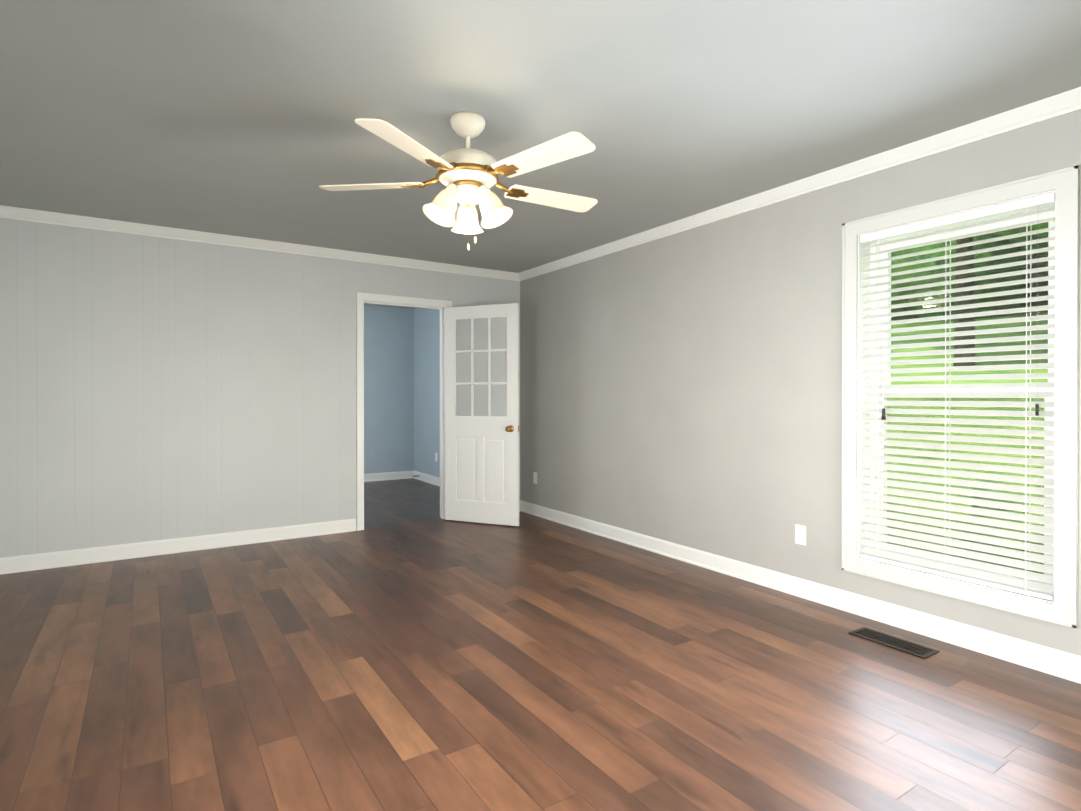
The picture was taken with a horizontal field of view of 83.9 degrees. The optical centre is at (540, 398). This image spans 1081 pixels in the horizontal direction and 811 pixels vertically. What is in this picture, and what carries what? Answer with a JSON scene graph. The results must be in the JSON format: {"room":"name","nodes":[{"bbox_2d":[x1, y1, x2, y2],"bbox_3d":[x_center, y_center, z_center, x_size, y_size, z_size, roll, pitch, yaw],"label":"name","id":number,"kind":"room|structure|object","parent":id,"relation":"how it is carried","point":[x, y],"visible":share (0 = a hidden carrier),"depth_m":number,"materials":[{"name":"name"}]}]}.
{"room":"empty living room","nodes":[
{"label":"empty living room","id":0,"kind":"room"},
{"bbox_2d":[0,218,519,557],"bbox_3d":[-2.017,-0.060,5.106,4.240,2.440,0.120,0,0,-33],"label":"wall","id":1,"kind":"structure","parent":0,"point":[152,388],"depth_m":4.55,"materials":[{"name":"grey paint"}]},
{"bbox_2d":[0,518,355,574],"bbox_3d":[-2.625,1.108,4.629,2.395,0.108,0.019,0,0,-33],"label":"baseboard","id":2,"kind":"structure","parent":1,"relation":"attached to","point":[23,563],"depth_m":4.51,"materials":[{"name":"white wood"}]},
{"bbox_2d":[0,205,515,280],"bbox_3d":[-1.922,-1.245,5.056,3.990,0.070,0.058,0,0,-33],"label":"crown molding","id":3,"kind":"structure","parent":1,"relation":"attached to","point":[8,212],"depth_m":4.72,"materials":[{"name":"white wood"}]},
{"bbox_2d":[356,292,451,530],"bbox_3d":[-1.273,0.109,5.596,0.914,2.097,0.160,0,0,-33],"label":"door frame","id":4,"kind":"structure","parent":1,"relation":"attached to","point":[381,299],"depth_m":5.33,"materials":[{"name":"white wood"}]},
{"bbox_2d":[445,303,518,525],"bbox_3d":[-0.553,0.141,5.574,0.773,2.010,0.175,0,0,23],"label":"door","id":5,"kind":"structure","parent":1,"relation":"in","point":[481,468],"depth_m":5.55,"materials":[{"name":"white wood"}]},
{"bbox_2d":[364,305,413,473],"bbox_3d":[-3.087,-0.074,7.943,2.920,2.440,0.120,0,0,-33],"label":"wall","id":6,"kind":"structure","parent":0,"point":[388,389],"depth_m":8.49,"materials":[{"name":"blue paint"}]},
{"bbox_2d":[364,471,411,481],"bbox_3d":[-3.016,1.092,7.913,2.760,0.108,0.019,0,0,-33],"label":"baseboard","id":7,"kind":"structure","parent":6,"relation":"attached to","point":[402,474],"depth_m":8.47,"materials":[{"name":"white wood"}]},
{"bbox_2d":[0,478,1080,810],"bbox_3d":[-1.100,1.216,3.914,4.460,0.100,9.050,0,0,-33],"label":"floor","id":8,"kind":"structure","parent":0,"point":[534,663],"depth_m":2.42,"materials":[{"name":"brown wood"}]},
{"bbox_2d":[849,627,938,658],"bbox_3d":[1.692,1.168,2.892,0.140,0.005,0.350,0,0,-33],"label":"floor vent","id":9,"kind":"object","parent":8,"relation":"in","point":[909,647],"visible":1,"depth_m":2.88,"materials":[{"name":"black metal"}]},
{"bbox_2d":[0,0,1080,308],"bbox_3d":[-1.100,-1.324,3.901,4.460,0.100,9.050,0,0,-33],"label":"ceiling","id":10,"kind":"structure","parent":0,"point":[228,116],"depth_m":2.54,"materials":[{"name":"paint"}]},
{"bbox_2d":[319,111,597,250],"bbox_3d":[-0.289,-0.967,2.743,1.287,0.603,1.327,0,0,-33],"label":"fan","id":11,"kind":"object","parent":10,"relation":"hanging from","point":[467,176],"visible":1,"depth_m":2.65,"materials":[{"name":"white wood"}]},
{"bbox_2d":[414,109,1080,655],"bbox_3d":[0.673,-0.060,5.069,0.220,2.440,9.050,0,0,-33],"label":"wall","id":12,"kind":"structure","parent":0,"point":[684,387],"depth_m":4.01,"materials":[{"name":"grey paint"}]},
{"bbox_2d":[412,471,439,485],"bbox_3d":[-1.062,1.094,7.507,0.019,0.108,2.840,0,0,-33],"label":"baseboard","id":13,"kind":"structure","parent":12,"relation":"attached to","point":[424,477],"depth_m":8.27,"materials":[{"name":"white wood"}]},
{"bbox_2d":[533,472,536,483],"bbox_3d":[-0.049,0.785,5.981,0.007,0.114,0.070,0,0,-33],"label":"electrical outlet","id":14,"kind":"object","parent":12,"relation":"attached to","point":[534,477],"visible":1,"depth_m":5.98,"materials":[{"name":"white plastic"}]},
{"bbox_2d":[516,87,1080,280],"bbox_3d":[1.368,-1.239,3.750,0.058,0.070,5.850,0,0,-33],"label":"crown molding","id":15,"kind":"structure","parent":12,"relation":"attached to","point":[1066,102],"depth_m":3.23,"materials":[{"name":"white wood"}]},
{"bbox_2d":[520,500,1080,683],"bbox_3d":[1.385,1.112,3.772,0.019,0.108,5.850,0,0,-33],"label":"baseboard","id":16,"kind":"structure","parent":12,"relation":"attached to","point":[1052,661],"depth_m":3.25,"materials":[{"name":"white wood"}]},
{"bbox_2d":[795,524,805,544],"bbox_3d":[1.540,0.802,3.556,0.007,0.114,0.070,0,0,-33],"label":"electrical outlet","id":17,"kind":"object","parent":12,"relation":"attached to","point":[800,534],"visible":1,"depth_m":3.55,"materials":[{"name":"white plastic"}]},
{"bbox_2d":[842,165,1079,627],"bbox_3d":[2.052,-0.010,2.972,0.274,1.910,1.000,0,0,-33],"label":"window","id":18,"kind":"structure","parent":12,"relation":"in","point":[872,243],"depth_m":2.86,"materials":[{"name":"white plastic"}]},
{"label":"outside","id":19,"kind":"structure","parent":0,"visible":0},
{"bbox_2d":[887,222,1047,573],"bbox_3d":[21.333,-9.051,14.715,44.600,21.503,58.802,0,0,-33],"label":"garden","id":20,"kind":"object","parent":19,"point":[983,273],"depth_m":17.22,"materials":[{"name":"green plant"}]}
]}

